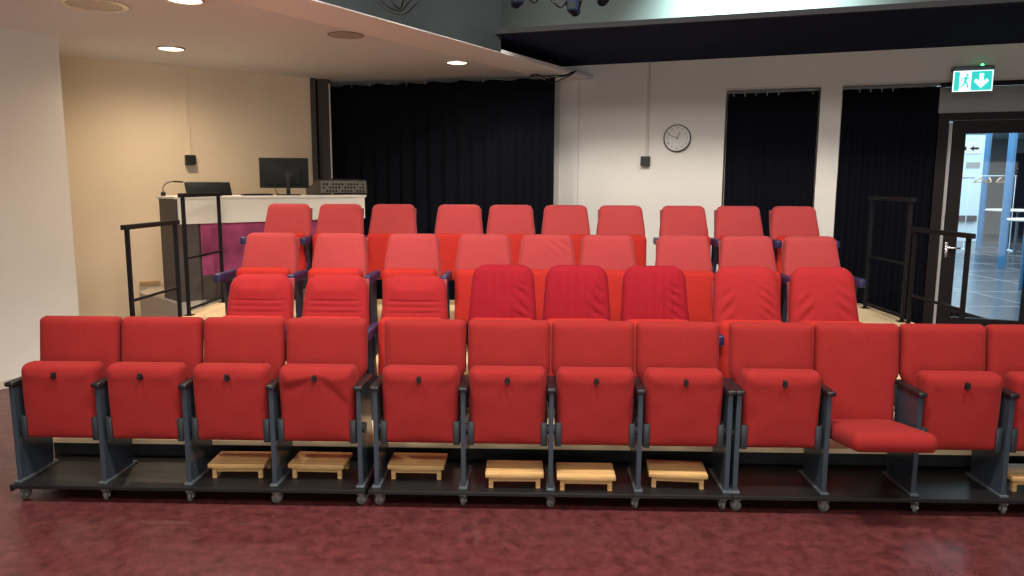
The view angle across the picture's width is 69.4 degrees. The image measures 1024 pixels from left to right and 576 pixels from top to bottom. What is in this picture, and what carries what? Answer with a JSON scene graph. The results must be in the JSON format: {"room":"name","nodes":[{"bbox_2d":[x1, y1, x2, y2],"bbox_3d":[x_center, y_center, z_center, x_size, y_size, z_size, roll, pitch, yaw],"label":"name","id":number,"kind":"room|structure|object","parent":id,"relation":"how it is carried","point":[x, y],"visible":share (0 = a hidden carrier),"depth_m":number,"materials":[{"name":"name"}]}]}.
{"room":"small theater auditorium","nodes":[
{"label":"small theater auditorium","id":0,"kind":"room"},
{"bbox_2d":[0,27,78,380],"bbox_3d":[-5.696,-0.558,5.258,1.649,3.000,4.244,6,10,34],"label":"wall","id":1,"kind":"structure","parent":0,"point":[38,280],"depth_m":6.22,"materials":[{"name":"paint"}]},
{"bbox_2d":[59,55,312,318],"bbox_3d":[-3.584,-0.975,8.131,2.842,3.050,0.200,-6,10,-36],"label":"wall","id":2,"kind":"structure","parent":0,"point":[125,121],"depth_m":7.79,"materials":[{"name":"beige paint"}]},
{"bbox_2d":[183,67,191,154],"bbox_3d":[-3.481,-1.895,7.936,0.032,0.928,0.022,-6,10,-36],"label":"conduit","id":3,"kind":"object","parent":2,"relation":"attached to","point":[184,68],"visible":0.98,"depth_m":7.93,"materials":[{"name":"beige paint"}]},
{"bbox_2d":[310,78,332,194],"bbox_3d":[-2.376,-1.111,9.582,0.200,2.930,1.430,-1,8,-8],"label":"trim","id":4,"kind":"structure","parent":2,"relation":"attached to","point":[319,89],"depth_m":8.83,"materials":[{"name":"grey"}]},
{"bbox_2d":[0,0,593,86],"bbox_3d":[-5.338,-1.932,4.642,6.390,0.035,15.013,5,9,32],"label":"ceiling","id":5,"kind":"structure","parent":0,"point":[214,34],"depth_m":6.54,"materials":[{"name":"white"}]},
{"bbox_2d":[58,0,128,12],"bbox_3d":[-2.901,-1.964,5.139,0.430,0.016,0.430,0,8,0],"label":"ceiling speaker","id":6,"kind":"object","parent":5,"relation":"in","point":[101,6],"visible":1,"depth_m":5.14,"materials":[{"name":"beige"}]},
{"bbox_2d":[156,45,185,51],"bbox_3d":[-3.134,-2.198,6.801,0.250,0.016,0.250,0,8,0],"label":"recessed light","id":7,"kind":"object","parent":5,"relation":"in","point":[163,47],"visible":1,"depth_m":6.77,"materials":[{"name":"beige"}]},
{"bbox_2d":[167,0,204,5],"bbox_3d":[-2.204,-1.940,4.990,0.250,0.016,0.250,0,8,0],"label":"recessed light","id":8,"kind":"object","parent":5,"relation":"in","point":[180,2],"visible":1,"depth_m":5.04,"materials":[{"name":"beige"}]},
{"bbox_2d":[328,31,363,38],"bbox_3d":[-1.385,-2.107,6.171,0.300,0.005,0.300,0,8,0],"label":"ceiling speaker","id":9,"kind":"object","parent":5,"relation":"attached to","point":[338,34],"visible":0.98,"depth_m":6.17,"materials":[{"name":"beige"}]},
{"bbox_2d":[330,75,554,299],"bbox_3d":[-0.905,-0.997,8.818,2.880,2.887,0.109,3,8,17],"label":"stage curtain","id":10,"kind":"object","parent":5,"relation":"hanging from","point":[428,146],"visible":0.51,"depth_m":8.68,"materials":[{"name":"black fabric"}]},
{"bbox_2d":[328,83,332,194],"bbox_3d":[-2.177,-1.002,8.988,0.017,2.880,0.020,-1,8,-8],"label":"trim","id":11,"kind":"structure","parent":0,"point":[328,83],"depth_m":8.86,"materials":[{"name":"grey"}]},
{"bbox_2d":[318,0,500,51],"bbox_3d":[-3.404,-2.843,1.675,0.146,2.662,12.276,5,9,32],"label":"wall","id":12,"kind":"structure","parent":0,"point":[475,22],"depth_m":6.28,"materials":[{"name":"paint"}]},
{"bbox_2d":[228,0,589,81],"bbox_3d":[-3.033,-1.638,2.738,0.439,0.060,14.181,5,9,32],"label":"trim","id":13,"kind":"structure","parent":12,"relation":"attached to","point":[309,10],"depth_m":6.01,"materials":[{"name":"white"}]},
{"bbox_2d":[495,0,1023,34],"bbox_3d":[2.552,-2.250,6.021,7.255,0.045,0.050,3,8,18],"label":"trim","id":14,"kind":"structure","parent":12,"relation":"attached to","point":[944,3],"depth_m":6.15,"materials":[{"name":"grey paint"}]},
{"bbox_2d":[0,234,1023,575],"bbox_3d":[9.900,-0.075,13.513,32.200,0.100,33.200,0,8,0],"label":"floor","id":15,"kind":"structure","parent":0,"point":[50,532],"depth_m":3.64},
{"bbox_2d":[10,456,373,504],"bbox_3d":[-1.725,1.079,4.149,1.910,0.100,0.435,0,8,1],"label":"trolley","id":16,"kind":"object","parent":15,"relation":"on","point":[71,472],"visible":0.8,"depth_m":4.02,"materials":[{"name":"grey"}]},
{"bbox_2d":[4,316,121,482],"bbox_3d":[-2.430,0.601,4.071,0.482,0.862,0.342,0,8,1],"label":"chair","id":17,"kind":"object","parent":16,"relation":"on","point":[53,396],"visible":0.85,"depth_m":3.96,"materials":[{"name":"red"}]},
{"bbox_2d":[21,361,103,437],"bbox_3d":[-2.418,0.604,4.000,0.412,0.419,0.140,0,8,1],"label":"seat cushion","id":18,"kind":"object","parent":17,"relation":"on","point":[58,400],"depth_m":3.94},
{"bbox_2d":[91,316,203,483],"bbox_3d":[-1.968,0.605,4.059,0.482,0.862,0.341,0,8,1],"label":"chair","id":19,"kind":"object","parent":16,"relation":"on","point":[139,397],"visible":0.84,"depth_m":3.95,"materials":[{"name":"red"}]},
{"bbox_2d":[107,362,187,438],"bbox_3d":[-1.956,0.607,3.988,0.412,0.419,0.139,0,8,1],"label":"seat cushion","id":20,"kind":"object","parent":19,"relation":"on","point":[144,399],"depth_m":3.93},
{"bbox_2d":[178,317,284,485],"bbox_3d":[-1.507,0.609,4.047,0.482,0.862,0.341,0,8,1],"label":"chair","id":21,"kind":"object","parent":16,"relation":"on","point":[225,397],"visible":0.91,"depth_m":3.94,"materials":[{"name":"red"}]},
{"bbox_2d":[193,362,272,439],"bbox_3d":[-1.494,0.611,3.976,0.412,0.419,0.139,0,8,1],"label":"seat cushion","id":22,"kind":"object","parent":21,"relation":"on","point":[231,400],"depth_m":3.91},
{"bbox_2d":[208,451,271,477],"bbox_3d":[-1.505,0.988,4.133,0.310,0.088,0.200,0,8,0],"label":"step stool","id":23,"kind":"object","parent":16,"relation":"on","point":[225,460],"visible":0.96,"depth_m":4.07,"materials":[{"name":"brown wood"}]},
{"bbox_2d":[265,318,373,487],"bbox_3d":[-1.031,0.612,4.035,0.510,0.862,0.342,0,8,1],"label":"chair","id":24,"kind":"object","parent":16,"relation":"on","point":[321,392],"visible":1,"depth_m":3.93,"materials":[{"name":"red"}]},
{"bbox_2d":[279,363,357,441],"bbox_3d":[-1.033,0.615,3.958,0.412,0.419,0.150,0,8,1],"label":"seat cushion","id":25,"kind":"object","parent":24,"relation":"on","point":[318,402],"depth_m":3.90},
{"bbox_2d":[288,451,352,478],"bbox_3d":[-1.065,0.990,4.131,0.310,0.088,0.200,1,8,2],"label":"step stool","id":26,"kind":"object","parent":16,"relation":"on","point":[304,461],"visible":1,"depth_m":4.07,"materials":[{"name":"brown wood"}]},
{"bbox_2d":[140,286,305,316],"bbox_3d":[-2.768,0.270,8.099,2.213,0.600,1.329,-8,11,-44],"label":"platform","id":27,"kind":"object","parent":15,"relation":"on","point":[158,305],"visible":0.17,"depth_m":7.17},
{"bbox_2d":[156,194,365,301],"bbox_3d":[-2.502,-0.468,7.680,2.067,0.980,0.450,-8,11,-44],"label":"desk","id":28,"kind":"object","parent":27,"relation":"on","point":[241,216],"visible":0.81,"depth_m":7.08,"materials":[{"name":"white laminate"}]},
{"bbox_2d":[184,182,231,195],"bbox_3d":[-2.953,-0.962,7.182,0.440,0.130,0.130,-8,11,-44],"label":"monitor","id":29,"kind":"object","parent":28,"relation":"on","point":[190,187],"visible":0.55,"depth_m":7.15,"materials":[{"name":"black"}]},
{"bbox_2d":[156,194,365,198],"bbox_3d":[-2.499,-0.941,7.614,2.067,0.025,0.450,-8,11,-44],"label":"countertop","id":30,"kind":"structure","parent":28,"relation":"on","point":[343,195],"depth_m":7.41,"materials":[{"name":"white laminate"}]},
{"bbox_2d":[259,158,308,194],"bbox_3d":[-2.369,-1.158,7.693,0.490,0.385,0.200,-2,8,-13],"label":"monitor","id":31,"kind":"object","parent":28,"relation":"on","point":[287,173],"visible":0.98,"depth_m":7.67,"materials":[{"name":"black"}]},
{"bbox_2d":[306,178,366,194],"bbox_3d":[-1.943,-1.123,8.190,0.540,0.182,0.437,-5,10,-35],"label":"mixer","id":32,"kind":"object","parent":28,"relation":"on","point":[355,187],"visible":1,"depth_m":8.02,"materials":[{"name":"grey"}]},
{"bbox_2d":[53,402,1023,468],"bbox_3d":[0.201,0.952,4.758,5.870,0.200,0.870,0,8,1],"label":"platform","id":33,"kind":"object","parent":15,"relation":"on","point":[839,455],"visible":0.06,"depth_m":4.33,"materials":[{"name":"brown wood"}]},
{"bbox_2d":[223,274,294,360],"bbox_3d":[-1.680,0.384,4.756,0.502,0.910,0.462,0,8,1],"label":"chair","id":34,"kind":"object","parent":33,"relation":"on","point":[250,295],"visible":0.41,"depth_m":4.79,"materials":[{"name":"red"}]},
{"bbox_2d":[285,275,369,372],"bbox_3d":[-1.181,0.388,4.744,0.502,0.910,0.462,0,8,1],"label":"chair","id":35,"kind":"object","parent":33,"relation":"on","point":[326,296],"visible":0.44,"depth_m":4.78,"materials":[{"name":"red"}]},
{"bbox_2d":[368,275,447,420],"bbox_3d":[-0.636,0.392,4.729,0.561,0.910,0.462,0,8,1],"label":"chair","id":36,"kind":"object","parent":33,"relation":"on","point":[405,296],"visible":0.46,"depth_m":4.76,"materials":[{"name":"red"}]},
{"bbox_2d":[468,264,536,414],"bbox_3d":[-0.062,0.352,4.764,0.444,0.985,0.352,0,8,1],"label":"chair","id":37,"kind":"object","parent":33,"relation":"on","point":[498,291],"visible":0.47,"depth_m":4.75,"materials":[{"name":"fabric"}]},
{"bbox_2d":[542,265,610,415],"bbox_3d":[0.414,0.356,4.752,0.444,0.985,0.350,0,8,1],"label":"chair","id":38,"kind":"object","parent":33,"relation":"on","point":[572,292],"visible":0.47,"depth_m":4.73,"materials":[{"name":"fabric"}]},
{"bbox_2d":[620,265,688,375],"bbox_3d":[0.914,0.360,4.739,0.444,0.985,0.351,0,8,1],"label":"chair","id":39,"kind":"object","parent":33,"relation":"on","point":[649,293],"visible":0.52,"depth_m":4.72,"materials":[{"name":"fabric"}]},
{"bbox_2d":[712,266,781,377],"bbox_3d":[1.474,0.372,4.670,0.494,0.985,0.462,0,8,1],"label":"chair","id":40,"kind":"object","parent":33,"relation":"on","point":[739,293],"visible":0.54,"depth_m":4.70,"materials":[{"name":"red"}]},
{"bbox_2d":[787,267,861,368],"bbox_3d":[1.986,0.376,4.656,0.544,0.985,0.462,0,8,1],"label":"chair","id":41,"kind":"object","parent":33,"relation":"on","point":[814,294],"visible":0.43,"depth_m":4.69,"materials":[{"name":"red"}]},
{"bbox_2d":[182,299,914,342],"bbox_3d":[0.263,0.488,6.636,6.050,0.600,1.020,0,8,1],"label":"platform","id":42,"kind":"object","parent":15,"relation":"on","point":[871,315],"visible":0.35,"depth_m":6.36,"materials":[{"name":"brown wood"}]},
{"bbox_2d":[177,192,224,315],"bbox_3d":[-2.705,-0.323,6.503,0.070,1.018,0.800,0,8,1],"label":"guard rail","id":43,"kind":"object","parent":42,"relation":"on","point":[181,196],"visible":0.95,"depth_m":6.24,"materials":[{"name":"black metal"}]},
{"bbox_2d":[240,204,312,270],"bbox_3d":[-2.071,-0.291,6.643,0.560,0.920,0.462,0,8,1],"label":"chair","id":44,"kind":"object","parent":42,"relation":"on","point":[296,219],"visible":0.3,"depth_m":6.69,"materials":[{"name":"red"}]},
{"bbox_2d":[300,204,366,270],"bbox_3d":[-1.564,-0.286,6.629,0.529,0.920,0.462,0,8,1],"label":"chair","id":45,"kind":"object","parent":42,"relation":"on","point":[332,218],"visible":0.3,"depth_m":6.68,"materials":[{"name":"red"}]},
{"bbox_2d":[367,204,416,279],"bbox_3d":[-1.080,-0.290,6.672,0.440,0.920,0.350,0,8,1],"label":"chair","id":46,"kind":"object","parent":42,"relation":"on","point":[387,220],"visible":0.55,"depth_m":6.66,"materials":[{"name":"red"}]},
{"bbox_2d":[435,204,482,279],"bbox_3d":[-0.482,-0.285,6.656,0.440,0.920,0.351,0,8,1],"label":"chair","id":47,"kind":"object","parent":42,"relation":"on","point":[453,221],"visible":0.46,"depth_m":6.65,"materials":[{"name":"red"}]},
{"bbox_2d":[486,205,534,264],"bbox_3d":[-0.013,-0.281,6.644,0.440,0.920,0.352,0,8,1],"label":"chair","id":48,"kind":"object","parent":42,"relation":"on","point":[513,221],"visible":0.38,"depth_m":6.64,"materials":[{"name":"red"}]},
{"bbox_2d":[541,205,589,264],"bbox_3d":[0.481,-0.278,6.632,0.440,0.920,0.350,0,8,1],"label":"chair","id":49,"kind":"object","parent":42,"relation":"on","point":[571,220],"visible":0.34,"depth_m":6.62,"materials":[{"name":"red"}]},
{"bbox_2d":[596,205,646,265],"bbox_3d":[0.974,-0.274,6.619,0.440,0.920,0.351,0,8,1],"label":"chair","id":50,"kind":"object","parent":42,"relation":"on","point":[628,220],"visible":0.48,"depth_m":6.61,"materials":[{"name":"red"}]},
{"bbox_2d":[653,206,710,254],"bbox_3d":[1.508,-0.262,6.550,0.492,0.920,0.462,0,8,1],"label":"chair","id":51,"kind":"object","parent":42,"relation":"on","point":[674,220],"visible":0.27,"depth_m":6.60,"materials":[{"name":"red"}]},
{"bbox_2d":[710,206,762,272],"bbox_3d":[1.996,-0.258,6.537,0.492,0.920,0.462,0,8,1],"label":"chair","id":52,"kind":"object","parent":42,"relation":"on","point":[728,220],"visible":0.33,"depth_m":6.58,"materials":[{"name":"red"}]},
{"bbox_2d":[769,206,839,272],"bbox_3d":[2.517,-0.253,6.524,0.544,0.920,0.462,0,8,1],"label":"chair","id":53,"kind":"object","parent":42,"relation":"on","point":[784,221],"visible":0.39,"depth_m":6.57,"materials":[{"name":"red"}]},
{"bbox_2d":[859,196,916,322],"bbox_3d":[3.210,-0.271,6.340,0.070,1.012,0.780,0,8,1],"label":"guard rail","id":54,"kind":"object","parent":42,"relation":"on","point":[872,199],"visible":0.98,"depth_m":6.16,"materials":[{"name":"black metal"}]},
{"bbox_2d":[368,460,732,509],"bbox_3d":[0.202,1.095,4.099,1.910,0.100,0.435,0,8,1],"label":"trolley","id":55,"kind":"object","parent":15,"relation":"on","point":[404,483],"visible":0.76,"depth_m":3.94,"materials":[{"name":"grey"}]},
{"bbox_2d":[387,452,447,479],"bbox_3d":[-0.521,0.994,4.122,0.310,0.088,0.200,0,8,1],"label":"step stool","id":56,"kind":"object","parent":55,"relation":"on","point":[400,462],"visible":1,"depth_m":4.05,"materials":[{"name":"brown wood"}]},
{"bbox_2d":[369,319,466,488],"bbox_3d":[-0.497,0.617,4.021,0.482,0.862,0.341,0,8,1],"label":"chair","id":57,"kind":"object","parent":55,"relation":"on","point":[416,397],"visible":0.97,"depth_m":3.91,"materials":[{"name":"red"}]},
{"bbox_2d":[382,364,459,442],"bbox_3d":[-0.485,0.619,3.950,0.412,0.419,0.140,0,8,1],"label":"seat cushion","id":58,"kind":"object","parent":57,"relation":"on","point":[421,403],"depth_m":3.89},
{"bbox_2d":[458,319,549,489],"bbox_3d":[-0.035,0.620,4.009,0.482,0.862,0.341,0,8,1],"label":"chair","id":59,"kind":"object","parent":55,"relation":"on","point":[504,391],"visible":1,"depth_m":3.90,"materials":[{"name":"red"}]},
{"bbox_2d":[469,365,546,443],"bbox_3d":[-0.023,0.623,3.938,0.412,0.419,0.139,0,8,1],"label":"seat cushion","id":60,"kind":"object","parent":59,"relation":"on","point":[507,404],"depth_m":3.88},
{"bbox_2d":[485,460,543,487],"bbox_3d":[0.014,1.011,4.014,0.310,0.088,0.200,0,8,0],"label":"step stool","id":61,"kind":"object","parent":55,"relation":"on","point":[496,470],"visible":1,"depth_m":3.95,"materials":[{"name":"brown wood"}]},
{"bbox_2d":[556,462,615,490],"bbox_3d":[0.393,1.017,3.985,0.310,0.088,0.200,0,8,1],"label":"step stool","id":62,"kind":"object","parent":55,"relation":"on","point":[566,472],"visible":1,"depth_m":3.92,"materials":[{"name":"brown wood"}]},
{"bbox_2d":[545,320,635,490],"bbox_3d":[0.427,0.624,3.997,0.482,0.862,0.342,0,8,1],"label":"chair","id":63,"kind":"object","parent":55,"relation":"on","point":[592,382],"visible":1,"depth_m":3.88,"materials":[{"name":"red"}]},
{"bbox_2d":[556,366,633,444],"bbox_3d":[0.439,0.627,3.926,0.412,0.419,0.139,0,8,1],"label":"seat cushion","id":64,"kind":"object","parent":63,"relation":"on","point":[594,405],"depth_m":3.86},
{"bbox_2d":[646,459,707,488],"bbox_3d":[0.890,1.014,4.021,0.310,0.088,0.200,1,8,5],"label":"step stool","id":65,"kind":"object","parent":55,"relation":"on","point":[658,470],"visible":1,"depth_m":3.96,"materials":[{"name":"brown wood"}]},
{"bbox_2d":[627,321,735,493],"bbox_3d":[0.902,0.628,3.985,0.510,0.862,0.341,0,8,1],"label":"chair","id":66,"kind":"object","parent":55,"relation":"on","point":[682,397],"visible":0.98,"depth_m":3.88,"materials":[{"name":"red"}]},
{"bbox_2d":[643,367,722,446],"bbox_3d":[0.901,0.630,3.914,0.412,0.419,0.140,0,8,1],"label":"seat cushion","id":67,"kind":"object","parent":66,"relation":"on","point":[682,406],"depth_m":3.85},
{"bbox_2d":[285,343,900,404],"bbox_3d":[0.241,0.725,5.660,5.920,0.400,0.980,0,8,1],"label":"platform","id":68,"kind":"object","parent":15,"relation":"on","point":[466,371],"visible":0.02,"depth_m":5.19,"materials":[{"name":"brown wood"}]},
{"bbox_2d":[120,220,182,316],"bbox_3d":[-2.672,0.013,5.559,0.070,1.012,0.800,0,8,2],"label":"guard rail","id":69,"kind":"object","parent":68,"relation":"on","point":[128,227],"visible":0.76,"depth_m":5.41,"materials":[{"name":"black metal"}]},
{"bbox_2d":[213,233,298,317],"bbox_3d":[-1.917,0.047,5.676,0.548,0.920,0.462,0,8,1],"label":"chair","id":70,"kind":"object","parent":68,"relation":"on","point":[264,253],"visible":0.4,"depth_m":5.72,"materials":[{"name":"red"}]},
{"bbox_2d":[287,233,370,324],"bbox_3d":[-1.370,0.051,5.661,0.548,0.920,0.462,0,8,1],"label":"chair","id":71,"kind":"object","parent":68,"relation":"on","point":[334,253],"visible":0.46,"depth_m":5.71,"materials":[{"name":"red"}]},
{"bbox_2d":[364,233,451,354],"bbox_3d":[-0.771,0.056,5.646,0.611,0.920,0.462,0,8,1],"label":"chair","id":72,"kind":"object","parent":68,"relation":"on","point":[407,254],"visible":0.41,"depth_m":5.69,"materials":[{"name":"red"}]},
{"bbox_2d":[455,234,511,322],"bbox_3d":[-0.220,0.053,5.686,0.440,0.920,0.351,0,8,1],"label":"chair","id":73,"kind":"object","parent":68,"relation":"on","point":[474,251],"visible":0.47,"depth_m":5.68,"materials":[{"name":"red"}]},
{"bbox_2d":[518,234,574,319],"bbox_3d":[0.265,0.057,5.673,0.440,0.920,0.352,0,8,1],"label":"chair","id":74,"kind":"object","parent":68,"relation":"on","point":[539,253],"visible":0.42,"depth_m":5.67,"materials":[{"name":"red"}]},
{"bbox_2d":[579,235,635,320],"bbox_3d":[0.733,0.061,5.662,0.440,0.920,0.350,0,8,1],"label":"chair","id":75,"kind":"object","parent":68,"relation":"on","point":[614,254],"visible":0.36,"depth_m":5.65,"materials":[{"name":"red"}]},
{"bbox_2d":[655,235,714,321],"bbox_3d":[1.286,0.073,5.592,0.490,0.920,0.462,0,8,1],"label":"chair","id":76,"kind":"object","parent":68,"relation":"on","point":[690,254],"visible":0.49,"depth_m":5.63,"materials":[{"name":"red"}]},
{"bbox_2d":[714,236,780,310],"bbox_3d":[1.772,0.077,5.580,0.490,0.920,0.462,0,8,1],"label":"chair","id":77,"kind":"object","parent":68,"relation":"on","point":[733,250],"visible":0.34,"depth_m":5.63,"materials":[{"name":"red"}]},
{"bbox_2d":[779,236,865,321],"bbox_3d":[2.281,0.081,5.567,0.540,0.920,0.462,0,8,1],"label":"chair","id":78,"kind":"object","parent":68,"relation":"on","point":[797,251],"visible":0.27,"depth_m":5.62,"materials":[{"name":"red"}]},
{"bbox_2d":[906,227,975,323],"bbox_3d":[3.082,0.074,5.391,0.070,0.990,0.800,0,8,1],"label":"guard rail","id":79,"kind":"object","parent":68,"relation":"on","point":[969,236],"visible":0.79,"depth_m":5.25,"materials":[{"name":"black metal"}]},
{"bbox_2d":[729,465,1023,513],"bbox_3d":[2.113,1.110,4.050,1.910,0.100,0.435,0,8,1],"label":"trolley","id":80,"kind":"object","parent":15,"relation":"on","point":[779,483],"visible":0.73,"depth_m":3.96,"materials":[{"name":"grey"}]},
{"bbox_2d":[724,322,821,493],"bbox_3d":[1.394,0.632,3.972,0.482,0.862,0.341,0,8,1],"label":"chair","id":81,"kind":"object","parent":80,"relation":"on","point":[776,401],"visible":0.95,"depth_m":3.86,"materials":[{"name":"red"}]},
{"bbox_2d":[739,368,820,447],"bbox_3d":[1.407,0.634,3.900,0.412,0.419,0.140,0,8,1],"label":"seat cushion","id":82,"kind":"object","parent":81,"relation":"on","point":[779,407],"depth_m":3.84,"materials":[{"name":"fabric"}]},
{"bbox_2d":[799,323,937,494],"bbox_3d":[1.853,0.652,3.842,0.482,0.862,0.581,0,8,1],"label":"chair","id":83,"kind":"object","parent":80,"relation":"on","point":[857,364],"visible":0.94,"depth_m":3.98,"materials":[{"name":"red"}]},
{"bbox_2d":[830,419,937,452],"bbox_3d":[1.865,0.754,3.797,0.414,0.156,0.465,0,8,1],"label":"seat cushion","id":84,"kind":"object","parent":83,"relation":"on","point":[859,435],"depth_m":3.59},
{"bbox_2d":[882,323,1002,496],"bbox_3d":[2.318,0.639,3.948,0.482,0.862,0.341,0,8,1],"label":"chair","id":85,"kind":"object","parent":80,"relation":"on","point":[945,391],"visible":0.91,"depth_m":3.85,"materials":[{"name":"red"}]},
{"bbox_2d":[915,370,1002,449],"bbox_3d":[2.330,0.642,3.877,0.412,0.419,0.139,0,8,1],"label":"seat cushion","id":86,"kind":"object","parent":85,"relation":"on","point":[961,409],"depth_m":3.81,"materials":[{"name":"fabric"}]},
{"bbox_2d":[965,324,1023,497],"bbox_3d":[2.794,0.643,3.936,0.510,0.862,0.341,0,8,1],"label":"chair","id":87,"kind":"object","parent":80,"relation":"on","point":[1004,342],"visible":0.82,"depth_m":3.95,"materials":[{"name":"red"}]},
{"bbox_2d":[1004,371,1023,450],"bbox_3d":[2.792,0.646,3.865,0.412,0.419,0.140,0,8,1],"label":"seat cushion","id":88,"kind":"object","parent":87,"relation":"on","point":[1014,380],"depth_m":3.82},
{"bbox_2d":[1007,464,1023,491],"bbox_3d":[2.791,1.026,3.997,0.310,0.088,0.200,0,8,1],"label":"step stool","id":89,"kind":"object","parent":80,"relation":"on","point":[1015,474],"visible":0.47,"depth_m":3.93,"materials":[{"name":"brown wood"}]},
{"bbox_2d":[944,133,985,240],"bbox_3d":[13.450,-3.191,23.465,2.850,3.350,0.370,1,8,8],"label":"wall","id":90,"kind":"structure","parent":15,"relation":"on","point":[975,143],"depth_m":23.25,"materials":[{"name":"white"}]},
{"bbox_2d":[976,133,992,246],"bbox_3d":[13.313,-2.852,20.858,0.156,3.400,0.156,0,8,0],"label":"column","id":91,"kind":"structure","parent":15,"relation":"on","point":[988,140],"depth_m":20.82,"materials":[{"name":"blue"}]},
{"bbox_2d":[985,209,1023,256],"bbox_3d":[12.456,-1.360,18.280,1.400,1.150,1.400,0,8,0],"label":"bar table","id":92,"kind":"object","parent":15,"relation":"on","point":[1018,211],"visible":0.85,"depth_m":18.24,"materials":[{"name":"beige"}]},
{"bbox_2d":[996,133,1017,266],"bbox_3d":[10.480,-2.134,15.618,0.156,3.400,0.156,0,8,0],"label":"column","id":93,"kind":"structure","parent":15,"relation":"on","point":[1013,137],"depth_m":15.60,"materials":[{"name":"blue"}]},
{"bbox_2d":[1018,234,1023,288],"bbox_3d":[8.628,-1.669,12.231,0.156,3.400,0.156,0,8,0],"label":"column","id":94,"kind":"structure","parent":15,"relation":"on","point":[1022,254],"depth_m":12.41,"materials":[{"name":"blue"}]},
{"bbox_2d":[501,3,1023,66],"bbox_3d":[2.521,-2.392,7.014,7.991,0.040,2.051,3,8,20],"label":"ceiling","id":95,"kind":"structure","parent":0,"point":[999,23],"depth_m":6.97,"materials":[{"name":"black paint"}]},
{"bbox_2d":[559,43,1023,271],"bbox_3d":[2.513,-2.258,8.298,7.700,5.600,0.300,3,8,20],"label":"wall","id":96,"kind":"structure","parent":0,"point":[692,94],"depth_m":8.39,"materials":[{"name":"paint"}]},
{"bbox_2d":[553,81,579,204],"bbox_3d":[0.643,-1.009,8.981,0.324,2.920,0.017,3,8,20],"label":"trim","id":97,"kind":"structure","parent":96,"relation":"attached to","point":[557,84],"depth_m":8.89,"materials":[{"name":"grey"}]},
{"bbox_2d":[645,62,650,155],"bbox_3d":[1.564,-2.047,8.500,0.032,1.058,0.022,3,8,20],"label":"conduit","id":98,"kind":"object","parent":96,"relation":"attached to","point":[649,63],"visible":1,"depth_m":8.49,"materials":[{"name":"grey"}]},
{"bbox_2d":[664,124,690,151],"bbox_3d":[1.881,-1.704,8.421,0.306,0.306,0.042,3,8,20],"label":"wall clock","id":99,"kind":"object","parent":96,"relation":"attached to","point":[677,138],"visible":1,"depth_m":8.40,"materials":[{"name":"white plastic"}]},
{"bbox_2d":[501,0,941,28],"bbox_3d":[2.536,-3.793,7.904,7.450,2.350,0.016,3,8,20],"label":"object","id":100,"kind":"structure","parent":96,"relation":"attached to","point":[543,12],"depth_m":8.36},
{"bbox_2d":[724,89,818,236],"bbox_3d":[2.864,-0.825,8.323,0.940,2.717,0.072,3,8,20],"label":"stage curtain","id":101,"kind":"object","parent":96,"relation":"hanging from","point":[771,140],"visible":0.45,"depth_m":8.21,"materials":[{"name":"black fabric"}]},
{"bbox_2d":[725,77,1023,89],"bbox_3d":[3.852,-2.119,7.660,3.180,0.017,0.014,3,8,20],"label":"trim","id":102,"kind":"structure","parent":96,"relation":"attached to","point":[1012,77],"depth_m":7.71,"materials":[{"name":"grey"}]},
{"bbox_2d":[834,84,944,323],"bbox_3d":[3.974,-0.762,7.912,0.950,2.717,0.090,3,8,20],"label":"stage curtain","id":103,"kind":"object","parent":96,"relation":"hanging from","point":[888,136],"visible":0.64,"depth_m":7.87,"materials":[{"name":"black fabric"}]},
{"bbox_2d":[921,79,1023,323],"bbox_3d":[4.879,-0.708,7.597,1.060,2.745,0.200,3,8,20],"label":"trim","id":104,"kind":"structure","parent":96,"relation":"attached to","point":[943,119],"depth_m":7.61,"materials":[{"name":"black"}]},
{"bbox_2d":[951,64,994,92],"bbox_3d":[4.558,-2.078,7.337,0.350,0.268,0.150,3,8,20],"label":"exit sign","id":105,"kind":"object","parent":96,"relation":"attached to","point":[964,78],"visible":1,"depth_m":7.28,"materials":[{"name":"green plastic"}]},
{"bbox_2d":[932,120,1023,326],"bbox_3d":[4.866,-0.515,7.537,0.896,2.340,0.120,3,8,20],"label":"door","id":106,"kind":"structure","parent":96,"relation":"in","point":[958,131],"depth_m":7.61,"materials":[{"name":"black"}]},
{"bbox_2d":[938,85,1023,113],"bbox_3d":[4.878,-1.891,7.413,1.060,0.260,0.041,3,8,20],"label":"window","id":107,"kind":"structure","parent":96,"relation":"in","point":[1005,98],"depth_m":7.44,"materials":[{"name":"grey"}]},
{"bbox_2d":[937,85,1023,138],"bbox_3d":[15.018,-4.086,17.090,22.001,0.100,25.000,0,8,0],"label":"ceiling","id":108,"kind":"structure","parent":0,"point":[994,135],"depth_m":24.73,"materials":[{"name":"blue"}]},
{"bbox_2d":[983,139,1023,233],"bbox_3d":[15.017,-3.680,26.840,22.000,3.400,0.200,0,8,0],"label":"wall","id":109,"kind":"structure","parent":0,"point":[999,147],"depth_m":26.73,"materials":[{"name":"grey"}]},
{"bbox_2d":[1008,153,1023,233],"bbox_3d":[21.515,-3.382,26.726,7.000,2.900,0.100,0,8,0],"label":"door","id":110,"kind":"structure","parent":109,"relation":"in","point":[1019,163],"depth_m":26.67,"materials":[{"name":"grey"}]},
{"bbox_3d":[-0.080,-4.410,3.019,12.600,0.100,14.000,0,8,0],"label":"ceiling","id":111,"kind":"structure","parent":0,"visible":0},
{"bbox_2d":[375,0,582,14],"bbox_3d":[0.263,-3.132,4.779,2.700,2.616,0.090,1,8,3],"label":"bar","id":112,"kind":"object","parent":111,"relation":"hanging from","point":[531,1],"visible":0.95,"depth_m":4.97,"materials":[{"name":"black metal"}]},
{"bbox_2d":[566,0,580,16],"bbox_3d":[0.415,-1.918,4.944,0.100,0.180,0.158,2,8,15],"label":"lamp","id":113,"kind":"object","parent":112,"relation":"attached to","point":[572,6],"visible":0.99,"depth_m":4.89,"materials":[{"name":"metal"}]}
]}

